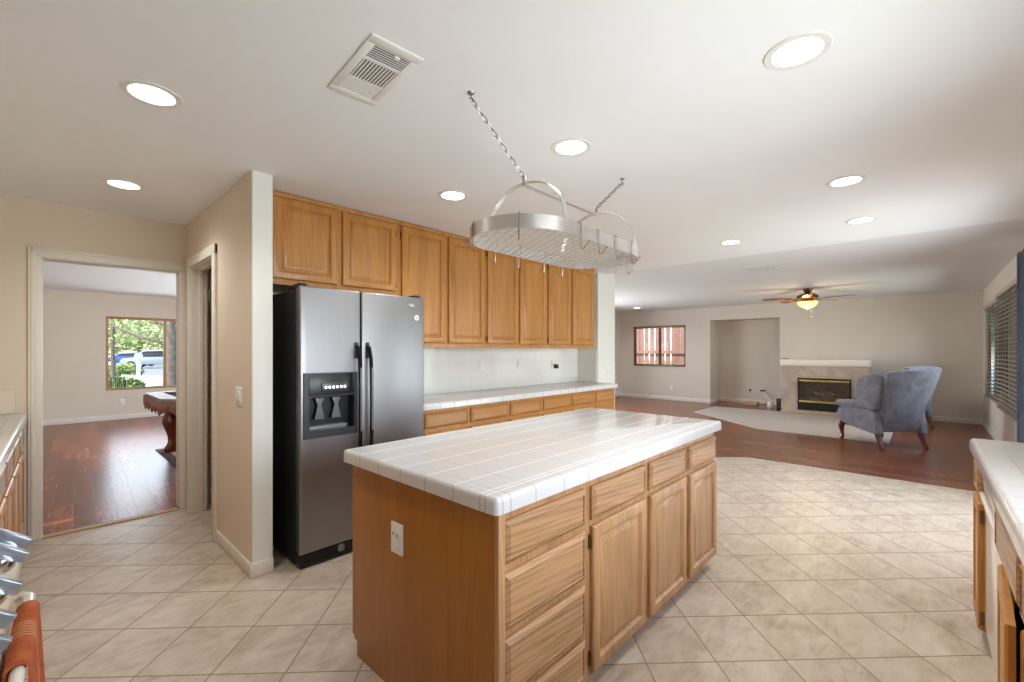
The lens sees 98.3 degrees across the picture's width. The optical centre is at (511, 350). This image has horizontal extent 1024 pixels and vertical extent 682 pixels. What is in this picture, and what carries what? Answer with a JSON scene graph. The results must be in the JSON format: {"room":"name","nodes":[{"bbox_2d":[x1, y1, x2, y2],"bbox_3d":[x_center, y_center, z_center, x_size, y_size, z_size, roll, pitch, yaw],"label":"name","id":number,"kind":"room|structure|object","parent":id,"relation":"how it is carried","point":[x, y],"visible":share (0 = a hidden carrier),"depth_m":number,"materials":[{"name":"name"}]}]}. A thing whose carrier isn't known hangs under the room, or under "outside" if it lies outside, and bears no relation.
{"room":"kitchen","nodes":[
{"label":"kitchen","id":0,"kind":"room"},
{"bbox_2d":[0,194,211,535],"bbox_3d":[-2.823,0.125,3.894,0.120,2.460,3.350,0,0,43],"label":"wall","id":1,"kind":"structure","parent":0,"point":[24,222],"depth_m":3.20,"materials":[{"name":"paint"}]},
{"bbox_2d":[43,289,175,419],"bbox_3d":[-7.760,0.125,8.732,0.140,2.460,6.600,0,0,43],"label":"wall","id":2,"kind":"structure","parent":0,"point":[74,322],"depth_m":8.32,"materials":[{"name":"beige paint"}]},
{"bbox_2d":[43,412,164,425],"bbox_3d":[-7.738,1.305,8.644,0.012,0.100,6.500,0,0,43],"label":"baseboard","id":3,"kind":"structure","parent":2,"relation":"attached to","point":[144,414],"depth_m":8.46,"materials":[{"name":"paint"}]},
{"bbox_2d":[120,399,124,404],"bbox_3d":[-7.671,1.015,8.718,0.009,0.115,0.070,0,0,43],"label":"wall outlet","id":4,"kind":"object","parent":2,"relation":"attached to","point":[122,401],"visible":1,"depth_m":8.72,"materials":[{"name":"white plastic"}]},
{"bbox_2d":[106,316,175,390],"bbox_3d":[-7.194,0.060,9.340,0.060,1.440,2.040,0,0,43],"label":"window","id":5,"kind":"structure","parent":2,"relation":"in","point":[165,385],"depth_m":9.02,"materials":[{"name":"clear glass"}]},
{"bbox_2d":[186,171,251,562],"bbox_3d":[-2.145,0.140,3.272,1.720,2.430,0.112,0,0,43],"label":"wall","id":6,"kind":"structure","parent":0,"point":[227,222],"depth_m":2.90,"materials":[{"name":"paint"}]},
{"bbox_2d":[0,390,14,414],"bbox_3d":[-3.696,0.359,2.861,0.013,0.164,0.649,0,0,43],"label":"backsplash","id":7,"kind":"structure","parent":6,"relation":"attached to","point":[7,397],"depth_m":3.07,"materials":[{"name":"beige tile"}]},
{"bbox_2d":[28,245,185,540],"bbox_3d":[-3.162,0.305,3.515,0.160,2.100,0.919,0,0,43],"label":"door frame","id":8,"kind":"structure","parent":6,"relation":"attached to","point":[37,255],"depth_m":3.20,"materials":[{"name":"paint"}]},
{"bbox_2d":[186,243,216,541],"bbox_3d":[-2.375,0.297,3.473,0.860,2.115,0.136,0,0,43],"label":"trim","id":9,"kind":"structure","parent":6,"relation":"attached to","point":[197,266],"depth_m":3.69,"materials":[{"name":"paint"}]},
{"bbox_2d":[208,289,211,486],"bbox_3d":[-2.300,0.333,3.994,0.081,2.020,0.730,0,0,43],"label":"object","id":10,"kind":"structure","parent":6,"relation":"in","point":[209,290],"depth_m":3.75,"materials":[{"name":"paint"}]},
{"bbox_2d":[235,387,241,405],"bbox_3d":[-1.730,0.290,2.801,0.116,0.116,0.012,0,0,43],"label":"light switch","id":11,"kind":"object","parent":6,"relation":"attached to","point":[238,393],"visible":1,"depth_m":2.79,"materials":[{"name":"white plastic"}]},
{"bbox_2d":[216,530,272,578],"bbox_3d":[-1.779,1.312,2.926,0.748,0.085,0.128,0,0,43],"label":"baseboard","id":12,"kind":"structure","parent":6,"relation":"attached to","point":[265,566],"depth_m":2.71,"materials":[{"name":"paint"}]},
{"bbox_2d":[252,170,272,563],"bbox_3d":[-1.513,0.140,2.686,0.008,2.430,0.112,0,0,43],"label":"wall pier","id":13,"kind":"object","parent":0,"point":[262,183],"visible":1,"depth_m":2.68,"materials":[{"name":"white paint"}]},
{"bbox_2d":[273,292,576,394],"bbox_3d":[-0.556,0.140,4.801,0.080,2.430,4.292,0,0,43],"label":"wall","id":14,"kind":"structure","parent":0,"point":[274,293],"depth_m":4.78,"materials":[{"name":"white paint"}]},
{"bbox_2d":[273,190,397,295],"bbox_3d":[-1.457,-0.758,3.423,0.481,0.626,1.038,0,0,43],"label":"upper cabinet","id":15,"kind":"object","parent":14,"relation":"attached to","point":[316,243],"visible":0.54,"depth_m":3.23,"materials":[{"name":"brown wood"}]},
{"bbox_2d":[398,221,485,347],"bbox_3d":[-0.762,-0.549,4.169,0.481,1.044,0.999,0,0,43],"label":"upper cabinet","id":16,"kind":"object","parent":14,"relation":"attached to","point":[438,267],"visible":0.74,"depth_m":3.98,"materials":[{"name":"brown wood"}]},
{"bbox_2d":[424,348,577,394],"bbox_3d":[-0.172,0.206,5.148,0.014,0.470,3.260,0,0,43],"label":"backsplash","id":17,"kind":"structure","parent":14,"relation":"attached to","point":[446,370],"depth_m":5.08,"materials":[{"name":"tile"}]},
{"bbox_2d":[486,250,546,347],"bbox_3d":[-0.091,-0.549,4.889,0.481,1.044,0.969,0,0,43],"label":"upper cabinet","id":18,"kind":"object","parent":14,"relation":"attached to","point":[516,299],"visible":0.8,"depth_m":4.68,"materials":[{"name":"brown wood"}]},
{"bbox_2d":[518,359,521,368],"bbox_3d":[0.096,0.165,5.419,0.009,0.115,0.070,0,0,43],"label":"wall outlet","id":19,"kind":"object","parent":14,"relation":"attached to","point":[519,360],"visible":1,"depth_m":5.42,"materials":[{"name":"white plastic"}]},
{"bbox_2d":[547,264,594,347],"bbox_3d":[0.582,-0.549,5.612,0.481,1.044,1.004,0,0,43],"label":"upper cabinet","id":20,"kind":"object","parent":14,"relation":"attached to","point":[570,296],"visible":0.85,"depth_m":5.40,"materials":[{"name":"brown wood"}]},
{"bbox_2d":[15,396,996,681],"bbox_3d":[-0.409,1.383,7.556,12.500,0.064,14.900,0,0,43],"label":"floor","id":21,"kind":"structure","parent":0,"point":[814,574],"depth_m":2.62,"materials":[{"name":"tile"}]},
{"bbox_2d":[0,449,13,531],"bbox_3d":[-2.638,0.924,1.913,0.965,0.862,0.628,0,0,43],"label":"base cabinet","id":22,"kind":"object","parent":21,"relation":"on","point":[6,483],"visible":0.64,"depth_m":2.17,"materials":[{"name":"brown wood"}]},
{"bbox_2d":[10,429,23,534],"bbox_3d":[-3.297,0.924,2.563,0.916,0.862,0.627,0,0,43],"label":"base cabinet","id":23,"kind":"object","parent":21,"relation":"on","point":[18,472],"visible":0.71,"depth_m":2.75,"materials":[{"name":"brown wood"}]},
{"bbox_2d":[0,528,35,681],"bbox_3d":[-1.205,0.856,0.651,0.668,0.879,0.765,0,0,-45],"label":"range","id":24,"kind":"object","parent":21,"relation":"on","point":[12,557],"visible":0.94,"depth_m":0.95,"materials":[{"name":"metal"}]},
{"bbox_2d":[2,600,44,681],"bbox_3d":[-1.019,0.759,0.938,0.064,0.352,0.290,0,0,-45],"label":"kitchen towel","id":25,"kind":"object","parent":24,"relation":"hanging from","point":[25,647],"visible":0.94,"depth_m":0.92,"materials":[{"name":"orange fabric"}]},
{"bbox_2d":[43,507,177,538],"bbox_3d":[-3.124,1.351,3.491,0.070,0.008,0.790,0,0,43],"label":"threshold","id":26,"kind":"structure","parent":21,"relation":"on","point":[176,508],"depth_m":3.45,"materials":[{"name":"brown wood"}]},
{"bbox_2d":[155,448,175,466],"bbox_3d":[-3.330,1.349,6.519,1.560,0.011,2.800,0,0,43],"label":"area rug","id":27,"kind":"object","parent":21,"relation":"on","point":[170,456],"visible":0.11,"depth_m":5.68,"materials":[{"name":"grey fabric"}]},
{"bbox_2d":[143,391,175,451],"bbox_3d":[-3.545,0.949,6.317,1.338,0.788,2.521,0,0,43],"label":"pool table","id":28,"kind":"object","parent":27,"relation":"on","point":[161,402],"visible":0.16,"depth_m":5.62,"materials":[{"name":"brown wood"}]},
{"bbox_2d":[273,283,423,569],"bbox_3d":[-1.248,0.468,3.296,0.882,1.775,0.922,0,0,43],"label":"refrigerator","id":29,"kind":"object","parent":21,"relation":"on","point":[348,366],"visible":0.81,"depth_m":2.91,"materials":[{"name":"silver metal"}]},
{"bbox_2d":[424,405,468,435],"bbox_3d":[-0.824,0.924,3.990,0.608,0.861,0.653,0,0,43],"label":"base cabinet","id":30,"kind":"object","parent":21,"relation":"on","point":[436,421],"visible":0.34,"depth_m":3.83,"materials":[{"name":"brown wood"}]},
{"bbox_2d":[469,397,540,427],"bbox_3d":[-0.248,0.924,4.609,0.608,0.861,1.037,0,0,43],"label":"base cabinet","id":31,"kind":"object","parent":21,"relation":"on","point":[484,414],"visible":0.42,"depth_m":4.35,"materials":[{"name":"brown wood"}]},
{"bbox_2d":[424,381,617,410],"bbox_3d":[0.075,0.467,4.936,0.635,0.052,3.265,0,0,43],"label":"countertop","id":32,"kind":"structure","parent":31,"relation":"on","point":[456,399],"depth_m":4.56,"materials":[{"name":"tile"}]},
{"bbox_2d":[353,433,716,681],"bbox_3d":[0.280,0.924,2.385,0.931,0.862,1.959,0,0,43],"label":"kitchen island","id":33,"kind":"object","parent":21,"relation":"on","point":[548,589],"visible":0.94,"depth_m":1.70,"materials":[{"name":"brown wood"}]},
{"bbox_2d":[393,540,398,549],"bbox_3d":[-0.456,0.763,1.736,0.034,0.034,0.004,0,0,43],"label":"socket","id":34,"kind":"object","parent":33,"relation":"attached to","point":[395,542],"depth_m":1.73,"materials":[{"name":"white plastic"}]},
{"bbox_2d":[393,528,398,536],"bbox_3d":[-0.456,0.715,1.736,0.034,0.034,0.004,0,0,43],"label":"socket","id":35,"kind":"object","parent":33,"relation":"attached to","point":[395,530],"depth_m":1.73,"materials":[{"name":"white plastic"}]},
{"bbox_2d":[391,521,402,556],"bbox_3d":[-0.451,0.739,1.741,0.078,0.120,0.009,0,0,43],"label":"outlet plate","id":36,"kind":"object","parent":33,"relation":"attached to","point":[396,526],"depth_m":1.73,"materials":[{"name":"white plastic"}]},
{"bbox_2d":[344,408,720,515],"bbox_3d":[0.279,0.467,2.371,0.970,0.053,1.994,0,0,43],"label":"island countertop","id":37,"kind":"structure","parent":33,"relation":"on","point":[498,469],"depth_m":1.89,"materials":[{"name":"tile"}]},
{"bbox_2d":[541,390,594,415],"bbox_3d":[0.468,0.924,5.378,0.608,0.861,1.062,0,0,43],"label":"base cabinet","id":38,"kind":"object","parent":21,"relation":"on","point":[553,404],"visible":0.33,"depth_m":5.12,"materials":[{"name":"brown wood"}]},
{"bbox_2d":[594,388,613,409],"bbox_3d":[0.998,0.924,5.946,0.608,0.861,0.489,0,0,43],"label":"base cabinet","id":39,"kind":"object","parent":21,"relation":"on","point":[603,398],"visible":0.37,"depth_m":5.73,"materials":[{"name":"brown wood"}]},
{"bbox_2d":[743,401,758,404],"bbox_3d":[5.979,1.320,11.069,0.300,0.070,0.250,0,0,43],"label":"cardboard box","id":40,"kind":"object","parent":21,"relation":"on","point":[745,402],"visible":1,"depth_m":11.00,"materials":[{"name":"brown cardboard"}]},
{"bbox_2d":[767,402,772,406],"bbox_3d":[6.183,1.296,10.613,0.124,0.118,0.124,0,0,43],"label":"power adapter","id":41,"kind":"object","parent":21,"relation":"on","point":[769,404],"visible":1,"depth_m":10.57,"materials":[{"name":"white plastic"}]},
{"bbox_2d":[776,398,780,409],"bbox_3d":[6.160,1.232,10.185,0.120,0.243,0.158,0,0,43],"label":"speaker","id":42,"kind":"object","parent":21,"relation":"on","point":[778,400],"visible":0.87,"depth_m":10.14},
{"bbox_2d":[779,359,871,416],"bbox_3d":[6.639,0.775,9.408,1.550,1.160,0.679,0,0,43],"label":"fireplace","id":43,"kind":"object","parent":21,"relation":"on","point":[808,386],"visible":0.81,"depth_m":9.35,"materials":[{"name":"stone"}]},
{"bbox_2d":[780,359,871,366],"bbox_3d":[6.641,0.263,9.406,1.525,0.135,0.679,0,0,43],"label":"mantel shelf","id":44,"kind":"object","parent":43,"relation":"attached to","point":[783,362],"depth_m":9.17,"materials":[{"name":"paint"}]},
{"bbox_2d":[836,370,936,449],"bbox_3d":[5.369,0.820,6.385,0.796,1.098,0.945,0,0,0],"label":"chair","id":45,"kind":"object","parent":21,"relation":"on","point":[892,401],"visible":0.99,"depth_m":6.09,"materials":[{"name":"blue fabric"}]},
{"bbox_2d":[879,366,941,427],"bbox_3d":[7.022,0.820,8.036,0.796,1.098,0.945,0,0,-7],"label":"chair","id":46,"kind":"object","parent":21,"relation":"on","point":[928,412],"visible":0.2,"depth_m":7.70,"materials":[{"name":"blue fabric"}]},
{"bbox_2d":[973,459,986,632],"bbox_3d":[2.427,0.924,1.907,0.599,0.862,0.300,0,0,43],"label":"base cabinet","id":47,"kind":"object","parent":21,"relation":"on","point":[979,513],"visible":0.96,"depth_m":2.02,"materials":[{"name":"brown wood"}]},
{"bbox_2d":[979,481,1001,677],"bbox_3d":[2.113,0.927,1.582,0.605,0.855,0.595,0,0,43],"label":"dishwasher","id":48,"kind":"object","parent":21,"relation":"on","point":[993,560],"visible":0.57,"depth_m":1.78,"materials":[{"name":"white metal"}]},
{"bbox_2d":[995,507,1023,681],"bbox_3d":[1.529,0.924,0.964,0.626,0.862,1.095,0,0,43],"label":"base cabinet","id":49,"kind":"object","parent":21,"relation":"on","point":[1010,575],"visible":0.86,"depth_m":1.25,"materials":[{"name":"brown wood"}]},
{"bbox_2d":[969,438,1023,565],"bbox_3d":[1.699,0.467,1.134,0.610,0.052,2.475,0,0,43],"label":"countertop","id":50,"kind":"structure","parent":49,"relation":"on","point":[1000,464],"depth_m":1.55,"materials":[{"name":"tile"}]},
{"bbox_3d":[-1.940,0.924,1.225,1.025,0.862,0.630,0,0,43],"label":"base cabinet","id":51,"kind":"object","parent":21,"relation":"on","visible":0},
{"bbox_2d":[0,413,26,472],"bbox_3d":[-2.612,0.467,1.869,2.910,0.052,0.655,0,0,45],"label":"countertop","id":52,"kind":"structure","parent":51,"relation":"on","point":[11,425],"depth_m":2.44,"materials":[{"name":"tile"}]},
{"bbox_2d":[0,0,1023,312],"bbox_3d":[-0.692,-1.150,7.253,12.700,0.150,14.070,0,0,43],"label":"ceiling","id":53,"kind":"structure","parent":0,"point":[678,100],"depth_m":2.13,"materials":[{"name":"paint"}]},
{"bbox_2d":[102,178,144,190],"bbox_3d":[-2.514,-1.073,2.871,0.212,0.004,0.212,0,0,43],"label":"recessed light","id":54,"kind":"object","parent":53,"relation":"in","point":[117,183],"visible":1,"depth_m":2.87,"materials":[{"name":"white plastic"}]},
{"bbox_2d":[118,79,182,108],"bbox_3d":[-1.511,-1.073,1.860,0.212,0.004,0.212,0,0,43],"label":"recessed light","id":55,"kind":"object","parent":53,"relation":"in","point":[149,93],"visible":1,"depth_m":1.85,"materials":[{"name":"white plastic"}]},
{"bbox_2d":[327,33,423,105],"bbox_3d":[-0.539,-1.069,1.719,0.202,0.012,0.418,0,0,-42],"label":"ceiling vent","id":56,"kind":"object","parent":53,"relation":"in","point":[379,64],"visible":1,"depth_m":1.69,"materials":[{"name":"white plastic"}]},
{"bbox_2d":[438,190,467,200],"bbox_3d":[-0.409,-1.073,3.073,0.212,0.004,0.212,0,0,43],"label":"recessed light","id":57,"kind":"object","parent":53,"relation":"in","point":[450,195],"visible":1,"depth_m":3.07,"materials":[{"name":"white plastic"}]},
{"bbox_2d":[467,90,637,268],"bbox_3d":[0.267,-0.791,2.304,0.490,0.568,1.297,0,0,43],"label":"pot rack","id":58,"kind":"object","parent":53,"relation":"hanging from","point":[546,222],"visible":1,"depth_m":2.13,"materials":[{"name":"metal"}]},
{"bbox_2d":[463,221,475,247],"bbox_3d":[-0.187,-0.512,1.950,0.064,0.126,0.004,0,0,-27],"label":"hook","id":59,"kind":"object","parent":58,"relation":"hanging from","point":[473,221],"visible":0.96,"depth_m":1.96,"materials":[{"name":"silver metal"}]},
{"bbox_2d":[518,211,519,239],"bbox_3d":[0.027,-0.512,1.806,0.004,0.126,0.064,0,0,5],"label":"hook","id":60,"kind":"object","parent":58,"relation":"hanging from","point":[519,211],"visible":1,"depth_m":1.82,"materials":[{"name":"silver metal"}]},
{"bbox_2d":[470,227,636,268],"bbox_3d":[0.256,-0.508,2.292,0.490,0.003,1.089,0,0,43],"label":"shelf","id":61,"kind":"object","parent":58,"relation":"attached to","point":[485,229],"depth_m":2.20,"materials":[{"name":"metal"}]},
{"bbox_2d":[579,222,589,248],"bbox_3d":[0.321,-0.512,1.970,0.064,0.126,0.004,0,0,43],"label":"hook","id":62,"kind":"object","parent":58,"relation":"hanging from","point":[579,222],"visible":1,"depth_m":1.98,"materials":[{"name":"silver metal"}]},
{"bbox_2d":[614,235,624,259],"bbox_3d":[0.532,-0.512,2.197,0.064,0.126,0.004,0,0,43],"label":"hook","id":63,"kind":"object","parent":58,"relation":"hanging from","point":[615,235],"visible":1,"depth_m":2.21,"materials":[{"name":"silver metal"}]},
{"bbox_2d":[551,138,590,156],"bbox_3d":[0.312,-1.073,2.345,0.212,0.004,0.212,0,0,43],"label":"recessed light","id":64,"kind":"object","parent":53,"relation":"in","point":[567,147],"visible":1,"depth_m":2.34,"materials":[{"name":"white plastic"}]},
{"bbox_2d":[719,239,742,244],"bbox_3d":[2.172,-1.073,4.394,0.212,0.004,0.212,0,0,43],"label":"recessed light","id":65,"kind":"object","parent":53,"relation":"in","point":[733,241],"visible":1,"depth_m":4.40,"materials":[{"name":"white plastic"}]},
{"bbox_2d":[743,266,778,271],"bbox_3d":[3.361,-1.101,5.978,0.390,0.008,0.230,0,0,43],"label":"ceiling vent","id":66,"kind":"object","parent":53,"relation":"in","point":[766,267],"visible":1,"depth_m":5.95,"materials":[{"name":"white plastic"}]},
{"bbox_2d":[763,30,832,70],"bbox_3d":[1.026,-1.073,1.594,0.212,0.004,0.212,0,0,43],"label":"recessed light","id":67,"kind":"object","parent":53,"relation":"in","point":[801,49],"visible":1,"depth_m":1.58,"materials":[{"name":"white plastic"}]},
{"bbox_2d":[762,288,857,317],"bbox_3d":[5.276,-0.841,7.863,1.370,0.529,1.370,0,0,43],"label":"ceiling fan","id":68,"kind":"object","parent":53,"relation":"hanging from","point":[807,299],"visible":1,"depth_m":7.85,"materials":[{"name":"brown wood"}]},
{"bbox_2d":[825,174,866,187],"bbox_3d":[2.120,-1.073,2.813,0.212,0.004,0.212,0,0,43],"label":"recessed light","id":69,"kind":"object","parent":53,"relation":"in","point":[849,180],"visible":1,"depth_m":2.81,"materials":[{"name":"white plastic"}]},
{"bbox_2d":[845,216,876,223],"bbox_3d":[2.882,-1.073,3.658,0.212,0.004,0.212,0,0,43],"label":"recessed light","id":70,"kind":"object","parent":53,"relation":"in","point":[859,220],"visible":1,"depth_m":3.66,"materials":[{"name":"white plastic"}]},
{"bbox_2d":[578,273,614,409],"bbox_3d":[0.097,0.125,7.440,3.400,2.460,0.460,0,0,43],"label":"wall","id":71,"kind":"structure","parent":0,"point":[604,284],"depth_m":6.24,"materials":[{"name":"white paint"}]},
{"bbox_2d":[578,349,596,381],"bbox_3d":[1.053,0.211,6.228,0.310,0.460,0.014,0,0,43],"label":"backsplash","id":72,"kind":"structure","parent":71,"relation":"attached to","point":[587,358],"depth_m":6.21,"materials":[{"name":"tile"}]},
{"bbox_2d":[615,312,620,393],"bbox_3d":[1.113,0.125,10.915,0.150,2.460,6.010,0,0,43],"label":"wall","id":73,"kind":"structure","parent":0,"point":[617,315],"depth_m":12.95,"materials":[{"name":"beige paint"}]},
{"bbox_2d":[621,290,982,418],"bbox_3d":[5.884,0.125,10.659,7.480,2.460,0.120,0,0,43],"label":"wall","id":74,"kind":"structure","parent":0,"point":[944,330],"depth_m":9.29,"materials":[{"name":"beige paint"}]},
{"bbox_2d":[634,327,684,366],"bbox_3d":[4.106,-0.115,12.329,1.500,1.100,0.060,0,0,43],"label":"window","id":75,"kind":"structure","parent":74,"relation":"in","point":[635,330],"depth_m":12.31,"materials":[{"name":"glass"}]},
{"bbox_2d":[633,325,684,366],"bbox_3d":[4.051,-0.122,12.271,1.480,1.105,0.081,0,0,43],"label":"window blind","id":76,"kind":"object","parent":75,"relation":"attached to","point":[670,326],"visible":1,"depth_m":12.31,"materials":[{"name":"brown wood"}]},
{"bbox_2d":[712,318,779,400],"bbox_3d":[5.969,0.255,11.161,1.760,2.200,0.730,0,0,43],"label":"wall niche","id":77,"kind":"object","parent":74,"relation":"in","point":[745,352],"visible":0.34,"depth_m":11.44,"materials":[{"name":"beige paint"}]},
{"bbox_2d":[621,393,981,424],"bbox_3d":[6.150,1.305,10.834,7.330,0.100,0.762,0,0,43],"label":"baseboard","id":78,"kind":"structure","parent":74,"relation":"attached to","point":[934,418],"depth_m":11.48,"materials":[{"name":"paint"}]},
{"bbox_2d":[983,249,1022,441],"bbox_3d":[4.646,0.125,3.755,0.120,2.460,13.570,0,0,43],"label":"wall","id":79,"kind":"structure","parent":0,"point":[1005,428],"depth_m":6.67,"materials":[{"name":"beige paint"}]},
{"bbox_2d":[982,419,1000,440],"bbox_3d":[6.820,1.305,6.186,0.012,0.100,5.150,0,0,43],"label":"baseboard","id":80,"kind":"structure","parent":79,"relation":"attached to","point":[990,431],"depth_m":7.07,"materials":[{"name":"paint"}]},
{"bbox_2d":[988,290,1016,412],"bbox_3d":[6.971,0.025,6.250,0.060,1.540,4.050,0,0,43],"label":"window","id":81,"kind":"structure","parent":79,"relation":"in","point":[992,349],"depth_m":6.25,"materials":[{"name":"black glass"}]},
{"bbox_2d":[983,299,1002,404],"bbox_3d":[7.620,0.015,7.040,0.086,1.540,1.990,0,0,43],"label":"window blind","id":82,"kind":"object","parent":81,"relation":"attached to","point":[993,304],"visible":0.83,"depth_m":6.91,"materials":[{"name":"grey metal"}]},
{"bbox_2d":[995,277,1016,422],"bbox_3d":[6.194,0.005,5.539,0.086,1.600,2.050,0,0,43],"label":"window blind","id":83,"kind":"object","parent":81,"relation":"attached to","point":[1011,287],"visible":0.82,"depth_m":5.53,"materials":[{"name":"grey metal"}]},
{"bbox_2d":[1017,248,1023,442],"bbox_3d":[4.093,0.190,3.355,0.144,2.290,2.490,0,0,43],"label":"window curtain","id":84,"kind":"object","parent":79,"relation":"hanging from","point":[1020,255],"visible":0.87,"depth_m":4.13,"materials":[{"name":"blue fabric"}]},
{"label":"outside","id":85,"kind":"structure","parent":0,"visible":0},
{"bbox_2d":[141,360,671,385],"bbox_3d":[-8.068,1.705,28.016,130.000,0.100,110.000,0,0,43],"label":"floor","id":86,"kind":"structure","parent":85,"point":[644,360],"depth_m":48.56,"materials":[{"name":"grey concrete"}]},
{"bbox_2d":[109,377,125,387],"bbox_3d":[-8.724,1.121,9.981,0.975,1.069,0.440,0,0,25],"label":"fence","id":87,"kind":"object","parent":86,"relation":"on","point":[113,378],"visible":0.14,"depth_m":9.70,"materials":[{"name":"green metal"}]},
{"bbox_2d":[109,363,144,377],"bbox_3d":[-21.015,1.183,23.985,1.711,1.069,1.826,0,0,43],"label":"shrub","id":88,"kind":"object","parent":86,"relation":"on","point":[126,368],"visible":0.43,"depth_m":23.70,"materials":[{"name":"green plant"}]},
{"bbox_2d":[109,375,145,387],"bbox_3d":[-13.274,1.262,14.991,1.428,0.879,1.476,0,0,43],"label":"shrub","id":89,"kind":"object","parent":86,"relation":"on","point":[130,381],"visible":0.27,"depth_m":14.98,"materials":[{"name":"green plant"}]},
{"bbox_2d":[109,319,154,376],"bbox_3d":[-19.324,-0.420,21.588,3.998,4.250,3.098,0,0,43],"label":"tree","id":90,"kind":"object","parent":86,"relation":"on","point":[113,336],"visible":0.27,"depth_m":20.99,"materials":[{"name":"green plant"}]},
{"bbox_2d":[109,320,162,355],"bbox_3d":[-48.337,-1.513,58.059,11.480,6.437,11.092,0,0,43],"label":"tree","id":91,"kind":"object","parent":86,"relation":"on","point":[138,345],"visible":0.19,"depth_m":57.02,"materials":[{"name":"green plant"}]},
{"bbox_2d":[134,353,142,375],"bbox_3d":[-17.705,0.891,21.000,0.500,1.528,0.260,0,0,43],"label":"mailbox","id":92,"kind":"object","parent":86,"relation":"on","point":[138,356],"visible":0.85,"depth_m":20.95,"materials":[{"name":"white paint"}]},
{"bbox_2d":[109,319,175,384],"bbox_3d":[-13.201,-0.708,16.547,5.183,4.825,3.151,0,0,27],"label":"tree","id":93,"kind":"object","parent":86,"relation":"on","point":[171,325],"visible":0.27,"depth_m":15.38,"materials":[{"name":"green plant"}]},
{"bbox_2d":[122,374,162,385],"bbox_3d":[-14.437,1.325,17.750,4.092,0.660,0.060,0,0,22],"label":"picket fence","id":94,"kind":"object","parent":86,"relation":"on","point":[145,379],"visible":0.36,"depth_m":17.78,"materials":[{"name":"white paint"}]},
{"bbox_2d":[141,366,162,378],"bbox_3d":[-30.381,1.645,38.510,37.292,0.020,13.054,0,0,43],"label":"road","id":95,"kind":"structure","parent":86,"relation":"on","point":[149,370],"depth_m":34.32,"materials":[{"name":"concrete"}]},
{"bbox_2d":[109,352,152,366],"bbox_3d":[-39.580,0.911,45.995,4.437,1.447,1.876,0,0,-17],"label":"parked car","id":96,"kind":"object","parent":95,"relation":"on","point":[118,357],"visible":0.24,"depth_m":45.07,"materials":[{"name":"blue paint"}]},
{"bbox_2d":[120,350,162,367],"bbox_3d":[-33.151,0.786,40.995,4.437,1.698,1.876,0,0,-17],"label":"parked car","id":97,"kind":"object","parent":95,"relation":"on","point":[150,357],"visible":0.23,"depth_m":40.15,"materials":[{"name":"silver metal"}]},
{"bbox_2d":[637,327,683,364],"bbox_3d":[4.939,0.421,13.962,6.607,2.468,0.085,0,0,43],"label":"fence","id":98,"kind":"object","parent":86,"relation":"on","point":[677,347],"visible":0.07,"depth_m":14.12,"materials":[{"name":"red wood"}]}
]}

